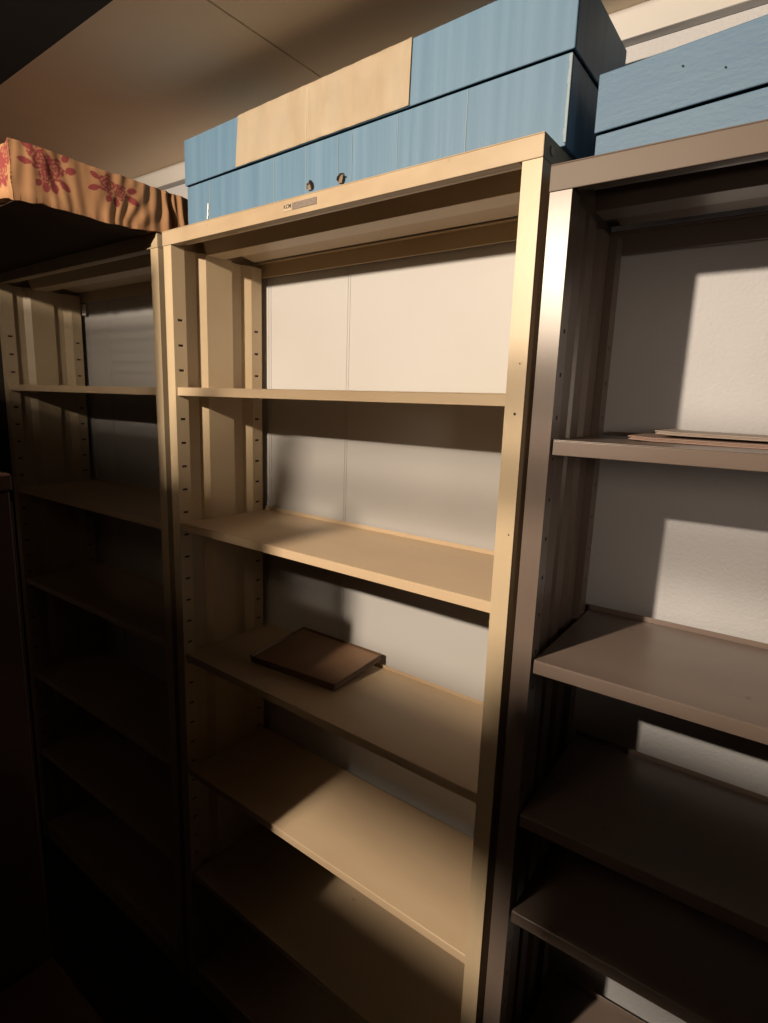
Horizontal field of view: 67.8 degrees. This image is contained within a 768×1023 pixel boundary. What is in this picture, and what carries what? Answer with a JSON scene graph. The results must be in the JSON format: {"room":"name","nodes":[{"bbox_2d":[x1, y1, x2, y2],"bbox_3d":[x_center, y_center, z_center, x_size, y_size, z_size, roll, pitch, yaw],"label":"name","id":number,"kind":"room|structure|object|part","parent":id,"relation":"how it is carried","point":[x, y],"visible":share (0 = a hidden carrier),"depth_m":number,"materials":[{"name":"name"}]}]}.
{"room":"storage room","nodes":[
{"label":"storage room","id":0,"kind":"room"},
{"bbox_2d":[0,339,41,822],"bbox_3d":[-2.343,0.288,0.805,0.100,2.340,3.969,10,13,36],"label":"wall","id":1,"kind":"structure","parent":0,"point":[5,456],"depth_m":2.01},
{"bbox_2d":[0,0,112,84],"bbox_3d":[-0.257,-0.702,0.165,3.700,0.018,1.034,10,13,36],"label":"trim","id":2,"kind":"structure","parent":1,"relation":"attached to","point":[28,28],"depth_m":1.02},
{"bbox_2d":[40,822,231,1022],"bbox_3d":[-0.871,1.749,-0.086,3.900,0.100,4.173,10,13,36],"label":"floor","id":3,"kind":"structure","parent":0,"point":[124,976],"depth_m":1.73,"materials":[{"name":"black"}]},
{"bbox_2d":[0,471,51,992],"bbox_3d":[-1.019,0.407,0.915,0.852,2.155,0.530,10,13,36],"label":"tall cabinet","id":4,"kind":"object","parent":3,"relation":"on","point":[25,941],"visible":1,"depth_m":0.85,"materials":[{"name":"brown wood"}]},
{"bbox_2d":[0,957,103,1022],"bbox_3d":[-0.176,0.625,0.070,1.690,2.097,0.885,10,13,36],"label":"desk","id":5,"kind":"object","parent":3,"relation":"on","point":[47,994],"visible":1,"depth_m":0.85,"materials":[{"name":"brown wood"}]},
{"bbox_2d":[0,233,188,976],"bbox_3d":[-0.836,0.289,1.865,0.902,2.047,0.274,10,13,35],"label":"bookcase","id":6,"kind":"object","parent":3,"relation":"on","point":[107,719],"visible":0.7,"depth_m":1.97,"materials":[{"name":"beige metal"}]},
{"bbox_3d":[-1.257,0.260,2.024,0.030,2.016,0.034,10,13,35],"label":"upright post","id":7,"kind":"part","parent":6,"relation":"part of","materials":[{"name":"beige metal"}]},
{"bbox_3d":[-1.186,0.237,2.105,0.015,1.996,0.186,10,13,35],"label":"panel","id":8,"kind":"part","parent":6,"relation":"part of","materials":[{"name":"beige metal"}]},
{"bbox_3d":[-0.803,-0.701,1.676,0.902,0.031,0.270,10,13,35],"label":"panel","id":9,"kind":"part","parent":6,"relation":"part of","materials":[{"name":"beige metal"}]},
{"bbox_3d":[-0.817,-0.367,1.736,0.839,0.019,0.250,10,13,35],"label":"shelf","id":10,"kind":"part","parent":6,"relation":"part of","materials":[{"name":"beige metal"}]},
{"bbox_3d":[-0.862,-0.682,1.588,0.813,0.016,0.020,10,13,35],"label":"rail","id":11,"kind":"part","parent":6,"relation":"part of","materials":[{"name":"beige metal"}]},
{"bbox_3d":[-1.128,0.232,2.198,0.030,2.016,0.031,10,13,35],"label":"upright post","id":12,"kind":"part","parent":6,"relation":"part of","materials":[{"name":"beige metal"}]},
{"bbox_3d":[-0.826,-0.041,1.800,0.839,0.029,0.256,10,13,35],"label":"shelf","id":13,"kind":"part","parent":6,"relation":"part of","materials":[{"name":"beige metal"}]},
{"bbox_2d":[0,137,188,272],"bbox_3d":[-0.921,-0.739,1.551,0.971,0.109,0.528,10,13,36],"label":"box","id":14,"kind":"object","parent":6,"relation":"on","point":[53,205],"visible":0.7,"depth_m":1.22,"materials":[{"name":"fabric"}]},
{"bbox_3d":[-0.993,-0.682,1.471,0.945,0.007,0.265,10,13,36],"label":"board","id":15,"kind":"part","parent":14,"relation":"part of","materials":[{"name":"black"}]},
{"bbox_3d":[-0.837,0.276,1.860,0.839,0.029,0.256,10,13,35],"label":"shelf","id":16,"kind":"part","parent":6,"relation":"part of","materials":[{"name":"beige metal"}]},
{"bbox_3d":[-0.851,0.627,1.924,0.839,0.019,0.250,10,13,35],"label":"shelf","id":17,"kind":"part","parent":6,"relation":"part of","materials":[{"name":"beige metal"}]},
{"bbox_3d":[-0.860,0.927,1.983,0.839,0.027,0.256,10,13,35],"label":"shelf","id":18,"kind":"part","parent":6,"relation":"part of","materials":[{"name":"beige metal"}]},
{"bbox_3d":[-0.873,1.235,2.038,0.839,0.019,0.250,10,13,35],"label":"shelf","id":19,"kind":"part","parent":6,"relation":"part of","materials":[{"name":"beige metal"}]},
{"bbox_3d":[-0.945,1.284,1.948,0.841,0.054,0.004,10,13,35],"label":"kick plate","id":20,"kind":"part","parent":6,"relation":"part of","materials":[{"name":"beige metal"}]},
{"bbox_3d":[-0.732,-0.699,1.777,0.892,0.036,0.018,10,13,35],"label":"rail","id":21,"kind":"part","parent":6,"relation":"part of","materials":[{"name":"beige metal"}]},
{"bbox_3d":[-0.755,0.252,1.969,0.892,1.968,0.004,10,13,35],"label":"panel","id":22,"kind":"part","parent":6,"relation":"part of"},
{"bbox_3d":[-0.556,0.379,1.523,0.030,2.016,0.034,10,13,35],"label":"upright post","id":23,"kind":"part","parent":6,"relation":"part of","materials":[{"name":"beige metal"}]},
{"bbox_2d":[162,131,572,1022],"bbox_3d":[-0.092,0.416,1.330,0.904,2.047,0.289,10,13,36],"label":"bookcase","id":24,"kind":"object","parent":3,"relation":"on","point":[350,427],"visible":0.8,"depth_m":1.34,"materials":[{"name":"beige metal"}]},
{"bbox_3d":[-0.514,0.387,1.492,0.030,2.016,0.034,10,13,36],"label":"upright post","id":25,"kind":"part","parent":24,"relation":"part of","materials":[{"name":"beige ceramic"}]},
{"bbox_3d":[-0.439,0.363,1.577,0.015,1.996,0.195,10,13,36],"label":"panel","id":26,"kind":"part","parent":24,"relation":"part of","materials":[{"name":"beige metal"}]},
{"bbox_3d":[-0.207,1.411,1.411,0.841,0.054,0.004,10,13,36],"label":"kick plate","id":27,"kind":"part","parent":24,"relation":"part of","materials":[{"name":"beige metal"}]},
{"bbox_3d":[-0.376,0.357,1.673,0.030,2.016,0.033,10,13,36],"label":"upright post","id":28,"kind":"part","parent":24,"relation":"part of","materials":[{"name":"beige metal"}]},
{"bbox_3d":[-0.129,1.361,1.505,0.839,0.019,0.262,10,13,36],"label":"shelf","id":29,"kind":"part","parent":24,"relation":"part of","materials":[{"name":"beige metal"}]},
{"bbox_3d":[-0.178,-0.561,1.055,0.022,0.012,0.001,10,13,36],"label":"maker plate","id":30,"kind":"part","parent":24,"relation":"part of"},
{"bbox_3d":[-0.144,-0.555,1.030,0.061,0.012,0.001,10,13,36],"label":"maker plate","id":31,"kind":"part","parent":24,"relation":"part of","materials":[{"name":"silver metal"}]},
{"bbox_2d":[250,627,381,690],"bbox_3d":[-0.171,0.364,1.424,0.274,0.040,0.188,10,13,36],"label":"book","id":32,"kind":"object","parent":24,"relation":"on","point":[306,654],"visible":1,"depth_m":1.42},
{"bbox_3d":[-0.116,1.049,1.449,0.839,0.027,0.270,10,13,36],"label":"shelf","id":33,"kind":"part","parent":24,"relation":"part of","materials":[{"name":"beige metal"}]},
{"bbox_3d":[-0.107,0.739,1.387,0.839,0.019,0.262,10,13,36],"label":"shelf","id":34,"kind":"part","parent":24,"relation":"part of","materials":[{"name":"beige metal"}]},
{"bbox_3d":[-0.093,0.411,1.328,0.839,0.029,0.270,10,13,36],"label":"shelf","id":35,"kind":"part","parent":24,"relation":"part of","materials":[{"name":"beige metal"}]},
{"bbox_3d":[-0.082,0.073,1.265,0.839,0.029,0.270,10,13,36],"label":"shelf","id":36,"kind":"part","parent":24,"relation":"part of","materials":[{"name":"beige metal"}]},
{"bbox_3d":[-0.073,-0.241,1.202,0.839,0.019,0.262,10,13,36],"label":"shelf","id":37,"kind":"part","parent":24,"relation":"part of","materials":[{"name":"beige metal"}]},
{"bbox_3d":[-0.123,-0.554,1.051,0.813,0.016,0.020,10,13,36],"label":"rail","id":38,"kind":"part","parent":24,"relation":"part of","materials":[{"name":"beige metal"}]},
{"bbox_3d":[-0.059,-0.574,1.143,0.902,0.031,0.283,10,13,36],"label":"panel","id":39,"kind":"part","parent":24,"relation":"part of","materials":[{"name":"beige metal"}]},
{"bbox_3d":[0.018,-0.572,1.247,0.892,0.036,0.018,10,13,36],"label":"rail","id":40,"kind":"part","parent":24,"relation":"part of","materials":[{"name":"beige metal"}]},
{"bbox_3d":[-0.006,0.378,1.439,0.892,1.967,0.004,10,13,36],"label":"panel","id":41,"kind":"part","parent":24,"relation":"part of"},
{"bbox_2d":[184,0,626,224],"bbox_3d":[-0.028,-0.699,1.127,0.885,0.220,0.238,10,13,35],"label":"storage box","id":42,"kind":"object","parent":24,"relation":"on","point":[499,71],"visible":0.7,"depth_m":0.92,"materials":[{"name":"blue wood"}]},
{"bbox_3d":[0.179,0.507,0.980,0.030,2.016,0.034,10,13,36],"label":"upright post","id":43,"kind":"part","parent":24,"relation":"part of","materials":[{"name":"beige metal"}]},
{"bbox_2d":[483,119,767,1022],"bbox_3d":[0.645,0.560,0.818,0.902,2.003,0.306,9,13,34],"label":"bookcase","id":44,"kind":"object","parent":3,"relation":"on","point":[649,872],"visible":1,"depth_m":0.90,"materials":[{"name":"beige metal"}]},
{"bbox_3d":[0.212,0.536,0.958,0.030,1.969,0.032,9,13,34],"label":"upright post","id":45,"kind":"part","parent":44,"relation":"part of","materials":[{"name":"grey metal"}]},
{"bbox_3d":[0.282,0.511,1.052,0.015,1.949,0.208,9,13,32],"label":"panel","id":46,"kind":"part","parent":44,"relation":"part of","materials":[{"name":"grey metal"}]},
{"bbox_3d":[0.352,0.505,1.153,0.030,1.969,0.034,9,13,34],"label":"upright post","id":47,"kind":"part","parent":44,"relation":"part of","materials":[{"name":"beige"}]},
{"bbox_3d":[0.626,1.102,0.919,0.834,0.034,0.292,9,13,34],"label":"shelf","id":48,"kind":"part","parent":44,"relation":"part of","materials":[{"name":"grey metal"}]},
{"bbox_3d":[0.639,0.717,0.847,0.834,0.030,0.292,9,13,34],"label":"shelf","id":49,"kind":"part","parent":44,"relation":"part of","materials":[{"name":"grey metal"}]},
{"bbox_3d":[0.645,0.535,0.812,0.834,0.032,0.292,9,13,34],"label":"shelf","id":50,"kind":"part","parent":44,"relation":"part of","materials":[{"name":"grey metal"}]},
{"bbox_3d":[0.655,0.271,0.763,0.834,0.032,0.292,9,13,34],"label":"shelf","id":51,"kind":"part","parent":44,"relation":"part of","materials":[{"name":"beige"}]},
{"bbox_3d":[0.678,-0.406,0.635,0.902,0.034,0.306,9,13,34],"label":"panel","id":52,"kind":"part","parent":44,"relation":"part of","materials":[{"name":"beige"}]},
{"bbox_3d":[0.666,-0.058,0.701,0.834,0.028,0.292,9,13,34],"label":"shelf","id":53,"kind":"part","parent":44,"relation":"part of","materials":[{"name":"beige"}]},
{"bbox_3d":[0.611,-0.385,0.532,0.812,0.019,0.020,9,13,34],"label":"rail","id":54,"kind":"part","parent":44,"relation":"part of","materials":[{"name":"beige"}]},
{"bbox_2d":[594,14,767,154],"bbox_3d":[0.589,-0.507,0.673,0.625,0.142,0.178,12,14,41],"label":"storage box","id":55,"kind":"object","parent":44,"relation":"on","point":[719,80],"visible":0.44,"depth_m":0.73,"materials":[{"name":"blue wood"}]},
{"bbox_3d":[0.759,-0.408,0.751,0.892,0.036,0.018,9,13,34],"label":"rail","id":56,"kind":"part","parent":44,"relation":"part of","materials":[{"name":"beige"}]},
{"bbox_2d":[628,433,767,448],"bbox_3d":[0.535,-0.101,0.835,0.304,0.008,0.162,9,13,34],"label":"booklet","id":57,"kind":"object","parent":44,"relation":"on","point":[653,437],"visible":0.96,"depth_m":0.82,"materials":[{"name":"paper"}]},
{"bbox_2d":[655,429,767,440],"bbox_3d":[0.568,-0.108,0.833,0.294,0.008,0.147,10,13,35],"label":"booklet","id":58,"kind":"object","parent":57,"relation":"on","point":[677,432],"visible":1,"depth_m":0.83,"materials":[{"name":"paper"}]},
{"bbox_2d":[0,0,648,178],"bbox_3d":[-0.976,-0.655,-0.395,4.372,0.050,4.173,10,13,36],"label":"ceiling","id":59,"kind":"structure","parent":0,"point":[122,93],"depth_m":1.15,"materials":[{"name":"white paint"}]},
{"bbox_2d":[80,3,767,1022],"bbox_3d":[0.370,0.298,1.249,3.704,2.340,0.100,9,13,35],"label":"wall","id":60,"kind":"structure","parent":0,"point":[679,544],"depth_m":1.01,"materials":[{"name":"painted plaster"}]},
{"bbox_2d":[133,0,767,189],"bbox_3d":[0.371,-0.820,0.987,3.702,0.047,0.024,9,13,35],"label":"trim","id":61,"kind":"structure","parent":60,"relation":"attached to","point":[650,19],"depth_m":0.93,"materials":[{"name":"paint"}]}
]}

